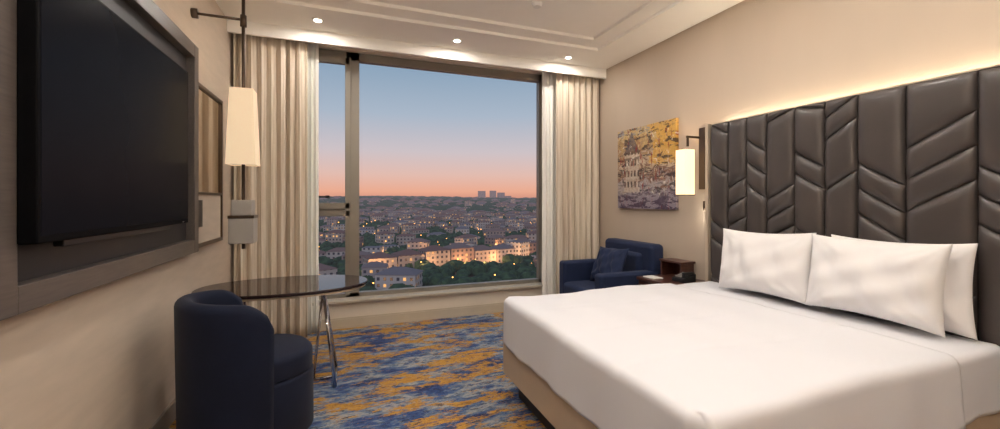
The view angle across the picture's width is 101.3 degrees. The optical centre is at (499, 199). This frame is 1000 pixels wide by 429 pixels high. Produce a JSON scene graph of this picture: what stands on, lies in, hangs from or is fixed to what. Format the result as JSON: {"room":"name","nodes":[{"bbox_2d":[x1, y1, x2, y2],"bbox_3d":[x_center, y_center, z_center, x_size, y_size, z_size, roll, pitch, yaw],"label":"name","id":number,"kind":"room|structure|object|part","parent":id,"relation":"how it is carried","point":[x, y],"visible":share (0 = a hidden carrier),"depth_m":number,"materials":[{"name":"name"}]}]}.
{"room":"hotel room","nodes":[
{"label":"hotel room","id":0,"kind":"room"},
{"bbox_2d":[0,0,233,428],"bbox_3d":[-1.623,-0.245,1.097,0.200,3.290,6.400,0,0,-21],"label":"wall","id":1,"kind":"structure","parent":0,"point":[101,357],"depth_m":1.98,"materials":[{"name":"paint"}]},
{"bbox_2d":[0,0,198,320],"bbox_3d":[-1.809,-0.350,1.978,0.075,1.420,1.860,0,0,-21],"label":"surround","id":2,"kind":"object","parent":1,"relation":"attached to","point":[16,298],"visible":0.87,"depth_m":1.44,"materials":[{"name":"brown wood"}]},
{"bbox_2d":[17,0,185,281],"bbox_3d":[-1.835,-0.340,1.979,0.025,1.360,1.760,0,0,-21],"label":"board","id":3,"kind":"object","parent":1,"relation":"attached to","point":[35,260],"visible":0.02,"depth_m":1.89,"materials":[{"name":"wood"}]},
{"bbox_2d":[17,0,187,246],"bbox_3d":[-1.736,-0.312,1.894,0.102,0.955,1.330,0,0,-21],"label":"television","id":4,"kind":"object","parent":3,"relation":"attached to","point":[102,111],"visible":1,"depth_m":1.57,"materials":[{"name":"black plastic"}]},
{"bbox_2d":[149,398,175,428],"bbox_3d":[-1.521,1.340,1.136,0.018,0.120,6.400,0,0,-21],"label":"baseboard","id":5,"kind":"structure","parent":1,"relation":"attached to","point":[168,416],"depth_m":2.50,"materials":[{"name":"beige wood"}]},
{"bbox_2d":[199,83,222,247],"bbox_3d":[-2.295,-0.255,3.208,0.035,1.210,0.775,0,0,-21],"label":"wall mirror","id":6,"kind":"object","parent":1,"relation":"attached to","point":[210,105],"visible":0.48,"depth_m":3.29,"materials":[{"name":"brown mirror"}]},
{"bbox_3d":[-2.203,0.100,2.994,0.011,0.200,0.160,0,0,-21],"label":"socket plate","id":7,"kind":"part","parent":6,"relation":"part of","materials":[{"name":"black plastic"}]},
{"bbox_2d":[199,88,219,192],"bbox_3d":[-2.302,-0.440,3.206,0.020,0.780,0.715,0,0,-21],"label":"mirror glass","id":8,"kind":"object","parent":6,"relation":"on","point":[209,104],"depth_m":3.27,"materials":[{"name":"mirror"}]},
{"bbox_3d":[-2.301,0.135,3.206,0.022,0.370,0.715,0,0,-21],"label":"panel","id":9,"kind":"part","parent":6,"relation":"part of","materials":[{"name":"paper"}]},
{"bbox_2d":[168,312,546,428],"bbox_3d":[0.422,1.450,1.897,4.590,0.100,6.850,0,0,-21],"label":"floor","id":10,"kind":"structure","parent":0,"point":[442,373],"depth_m":3.21,"materials":[{"name":"carpet"}]},
{"bbox_2d":[174,289,313,428],"bbox_3d":[-1.455,0.963,2.373,0.676,0.875,0.621,0,0,-45],"label":"tub chair","id":11,"kind":"object","parent":10,"relation":"on","point":[232,370],"visible":1,"depth_m":2.10,"materials":[{"name":"blue fabric"}]},
{"bbox_2d":[274,334,312,383],"bbox_3d":[-1.446,0.929,2.383,0.640,0.142,0.560,0,0,-45],"label":"seat cushion","id":12,"kind":"object","parent":11,"relation":"on","point":[293,354],"depth_m":2.35,"materials":[{"name":"blue fabric"}]},
{"bbox_3d":[-1.446,1.169,2.383,0.650,0.362,0.570,0,0,-45],"label":"seat","id":13,"kind":"part","parent":11,"relation":"part of","materials":[{"name":"blue fabric"}]},
{"bbox_2d":[191,275,366,387],"bbox_3d":[-1.630,1.021,3.126,1.180,0.758,0.720,0,0,-21],"label":"table","id":14,"kind":"object","parent":10,"relation":"on","point":[288,287],"visible":0.73,"depth_m":3.10,"materials":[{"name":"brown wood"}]},
{"bbox_2d":[559,238,662,293],"bbox_3d":[1.191,0.930,4.507,0.815,0.939,0.850,0,0,-21],"label":"armchair","id":15,"kind":"object","parent":10,"relation":"on","point":[642,259],"visible":0.37,"depth_m":4.37,"materials":[{"name":"blue fabric"}]},
{"bbox_3d":[1.045,1.000,4.837,0.735,0.600,0.130,0,0,-21],"label":"arm","id":16,"kind":"part","parent":15,"relation":"part of","materials":[{"name":"blue fabric"}]},
{"bbox_2d":[564,280,594,292],"bbox_3d":[1.107,0.990,4.475,0.635,0.140,0.590,0,0,-21],"label":"seat cushion","id":17,"kind":"object","parent":15,"relation":"on","point":[570,286],"depth_m":4.49,"materials":[{"name":"blue fabric"}]},
{"bbox_2d":[589,246,628,280],"bbox_3d":[1.190,0.715,4.490,0.312,0.476,0.524,0,0,-22],"label":"throw cushion","id":18,"kind":"object","parent":15,"relation":"on","point":[608,260],"visible":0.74,"depth_m":4.43,"materials":[{"name":"blue fabric"}]},
{"bbox_2d":[610,248,642,271],"bbox_3d":[1.385,0.745,4.580,0.100,0.370,0.570,0,0,-21],"label":"cushion","id":19,"kind":"object","parent":15,"relation":"on","point":[634,259],"depth_m":4.37,"materials":[{"name":"blue fabric"}]},
{"bbox_3d":[1.300,1.015,4.163,0.735,0.570,0.130,0,0,-21],"label":"arm","id":20,"kind":"part","parent":15,"relation":"part of","materials":[{"name":"blue fabric"}]},
{"bbox_3d":[1.488,0.880,4.619,0.180,0.840,0.830,0,0,-21],"label":"backrest","id":21,"kind":"part","parent":15,"relation":"part of","materials":[{"name":"blue fabric"}]},
{"bbox_2d":[637,258,704,284],"bbox_3d":[1.634,0.995,3.894,0.470,0.810,0.470,0,0,-21],"label":"nightstand","id":22,"kind":"object","parent":10,"relation":"on","point":[670,267],"visible":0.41,"depth_m":3.97,"materials":[{"name":"brown wood"}]},
{"bbox_2d":[643,275,662,278],"bbox_3d":[1.474,0.745,3.951,0.110,0.009,0.150,0,0,-21],"label":"notepad","id":23,"kind":"object","parent":22,"relation":"on","point":[648,276],"visible":1,"depth_m":3.92,"materials":[{"name":"white paper"}]},
{"bbox_2d":[672,272,695,282],"bbox_3d":[1.691,0.704,3.771,0.150,0.091,0.140,0,0,-21],"label":"telephone","id":24,"kind":"object","parent":22,"relation":"on","point":[684,277],"visible":1,"depth_m":3.72,"materials":[{"name":"black plastic"}]},
{"bbox_2d":[503,281,999,428],"bbox_3d":[1.228,1.044,2.479,1.991,0.711,1.838,0,0,-21],"label":"bed","id":25,"kind":"object","parent":10,"relation":"on","point":[700,355],"visible":0.99,"depth_m":1.92,"materials":[{"name":"fabric"}]},
{"bbox_2d":[718,228,815,305],"bbox_3d":[1.923,0.460,3.003,0.299,0.522,0.700,0,0,-23],"label":"pillow","id":26,"kind":"object","parent":25,"relation":"on","point":[779,265],"visible":0.97,"depth_m":2.88,"materials":[{"name":"fabric"}]},
{"bbox_2d":[805,234,952,337],"bbox_3d":[2.146,0.455,2.382,0.302,0.499,0.680,0,0,-19],"label":"pillow","id":27,"kind":"object","parent":25,"relation":"on","point":[904,284],"visible":1,"depth_m":2.25,"materials":[{"name":"fabric"}]},
{"bbox_2d":[830,234,977,339],"bbox_3d":[2.265,0.460,2.352,0.168,0.492,0.665,0,0,-21],"label":"pillow","id":28,"kind":"object","parent":25,"relation":"on","point":[958,313],"visible":0.23,"depth_m":2.08,"materials":[{"name":"fabric"}]},
{"bbox_2d":[705,64,999,345],"bbox_3d":[2.310,0.359,2.572,0.100,2.082,2.400,0,0,-21],"label":"headboard","id":29,"kind":"object","parent":10,"relation":"on","point":[916,162],"visible":0.53,"depth_m":2.49,"materials":[{"name":"leather"}]},
{"bbox_2d":[320,302,503,330],"bbox_3d":[-0.697,1.343,4.857,4.150,0.115,0.020,0,0,-21],"label":"baseboard","id":30,"kind":"structure","parent":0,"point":[398,317],"depth_m":4.73,"materials":[{"name":"beige wood"}]},
{"bbox_2d":[319,44,541,319],"bbox_3d":[-0.745,-0.245,4.983,4.590,3.290,0.250,0,0,-21],"label":"wall window","id":31,"kind":"structure","parent":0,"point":[353,309],"depth_m":4.70,"materials":[{"name":"grey metal"}]},
{"bbox_3d":[-1.861,-0.260,4.529,0.400,2.640,0.110,0,0,-21],"label":"sash","id":32,"kind":"part","parent":31,"relation":"part of","materials":[{"name":"clear glass"}]},
{"bbox_3d":[-0.763,-0.282,4.961,2.800,2.735,0.080,0,0,-21],"label":"frame","id":33,"kind":"part","parent":31,"relation":"part of","materials":[{"name":"grey metal"}]},
{"bbox_2d":[215,0,743,68],"bbox_3d":[0.431,-1.790,1.873,4.190,0.200,6.400,0,0,-21],"label":"ceiling","id":34,"kind":"structure","parent":0,"point":[603,34],"depth_m":3.95,"materials":[{"name":"paint"}]},
{"bbox_2d":[190,0,259,248],"bbox_3d":[-2.025,-0.662,3.019,0.424,2.052,0.190,0,0,-21],"label":"pendant lamp","id":35,"kind":"object","parent":34,"relation":"hanging from","point":[242,137],"visible":0.98,"depth_m":2.99,"materials":[{"name":"beige fabric"}]},
{"bbox_3d":[-1.915,-0.540,3.061,0.190,0.560,0.190,0,0,-21],"label":"lamp shade","id":36,"kind":"part","parent":35,"relation":"part of","materials":[{"name":"fabric"}]},
{"bbox_3d":[-1.915,-0.662,3.061,0.024,2.052,0.024,0,0,-21],"label":"rod","id":37,"kind":"part","parent":35,"relation":"part of","materials":[{"name":"brown metal"}]},
{"bbox_2d":[312,17,323,22],"bbox_3d":[-1.709,-1.685,3.844,0.104,0.011,0.104,0,0,-21],"label":"recessed light","id":38,"kind":"object","parent":34,"relation":"in","point":[315,19],"visible":1,"depth_m":3.83,"materials":[{"name":"white ceramic"}]},
{"bbox_2d":[452,38,461,42],"bbox_3d":[-0.453,-1.685,4.340,0.104,0.011,0.104,0,0,-21],"label":"recessed light","id":39,"kind":"object","parent":34,"relation":"in","point":[456,40],"visible":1,"depth_m":4.32,"materials":[{"name":"white ceramic"}]},
{"bbox_2d":[531,1,542,8],"bbox_3d":[0.330,-1.735,3.652,0.100,0.030,0.100,0,0,-21],"label":"smoke detector","id":40,"kind":"object","parent":34,"relation":"attached to","point":[536,4],"visible":1,"depth_m":3.63,"materials":[{"name":"white plastic"}]},
{"bbox_3d":[-0.648,-1.683,4.729,4.150,0.014,0.135,0,0,-21],"label":"track","id":41,"kind":"object","parent":34,"relation":"attached to","visible":0},
{"bbox_2d":[233,33,307,336],"bbox_3d":[-2.261,-0.138,4.061,0.645,3.069,0.091,0,0,-21],"label":"curtain","id":42,"kind":"object","parent":41,"relation":"hanging from","point":[276,70],"visible":0.73,"depth_m":4.08,"materials":[{"name":"beige fabric"}]},
{"bbox_2d":[308,43,318,333],"bbox_3d":[-1.985,-0.138,4.287,0.162,3.069,0.058,0,0,-21],"label":"sheer curtain","id":43,"kind":"object","parent":41,"relation":"hanging from","point":[313,48],"visible":0.56,"depth_m":4.30,"materials":[{"name":"white fabric"}]},
{"bbox_2d":[542,71,555,294],"bbox_3d":[0.654,-0.138,5.282,0.243,3.069,0.067,0,0,-21],"label":"sheer curtain","id":44,"kind":"object","parent":41,"relation":"hanging from","point":[548,78],"visible":0.73,"depth_m":5.27,"materials":[{"name":"white fabric"}]},
{"bbox_2d":[556,73,598,293],"bbox_3d":[1.011,-0.138,5.302,0.645,3.069,0.096,0,0,-21],"label":"curtain","id":45,"kind":"object","parent":41,"relation":"hanging from","point":[577,97],"visible":0.78,"depth_m":5.29,"materials":[{"name":"beige fabric"}]},
{"bbox_2d":[599,0,999,279],"bbox_3d":[2.484,-0.245,2.649,0.200,3.290,6.400,0,0,-21],"label":"wall","id":46,"kind":"structure","parent":0,"point":[751,57],"depth_m":3.34,"materials":[{"name":"beige paint"}]},
{"bbox_2d":[227,19,605,78],"bbox_3d":[-0.589,-1.630,4.572,4.188,0.120,0.030,0,0,-21],"label":"trim pelmet","id":47,"kind":"structure","parent":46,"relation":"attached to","point":[233,26],"depth_m":4.39,"materials":[{"name":"paint"}]},
{"bbox_2d":[319,282,542,304],"bbox_3d":[-0.733,1.100,4.881,2.900,0.030,0.190,0,0,-21],"label":"sill","id":48,"kind":"structure","parent":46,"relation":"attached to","point":[538,284],"depth_m":4.79,"materials":[{"name":"stone"}]},
{"bbox_2d":[618,118,678,209],"bbox_3d":[1.624,-0.365,4.580,0.039,0.930,0.940,0,0,-21],"label":"painting","id":49,"kind":"object","parent":46,"relation":"attached to","point":[647,153],"visible":0.98,"depth_m":4.50},
{"bbox_2d":[675,127,704,195],"bbox_3d":[1.795,-0.361,3.856,0.235,0.638,0.145,0,0,-21],"label":"wall sconce","id":50,"kind":"object","parent":46,"relation":"attached to","point":[685,158],"visible":0.84,"depth_m":3.82,"materials":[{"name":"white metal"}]},
{"bbox_3d":[1.737,-0.260,3.847,0.115,0.420,0.115,0,0,-21],"label":"lamp shade","id":51,"kind":"part","parent":50,"relation":"part of","materials":[{"name":"white fabric"}]},
{"bbox_3d":[1.815,-0.550,3.853,0.160,0.100,0.015,0,0,-21],"label":"arm","id":52,"kind":"part","parent":50,"relation":"part of","materials":[{"name":"brown metal"}]},
{"bbox_3d":[1.907,-0.390,3.858,0.025,0.580,0.070,0,0,-21],"label":"wall plate","id":53,"kind":"part","parent":50,"relation":"part of","materials":[{"name":"brown metal"}]},
{"label":"outside","id":54,"kind":"structure","parent":0,"visible":0},
{"bbox_2d":[319,191,535,290],"bbox_3d":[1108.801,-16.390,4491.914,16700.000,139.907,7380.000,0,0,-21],"label":"city skyline","id":55,"kind":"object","parent":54,"point":[405,241],"visible":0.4,"depth_m":360.91,"materials":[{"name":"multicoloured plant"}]}
]}

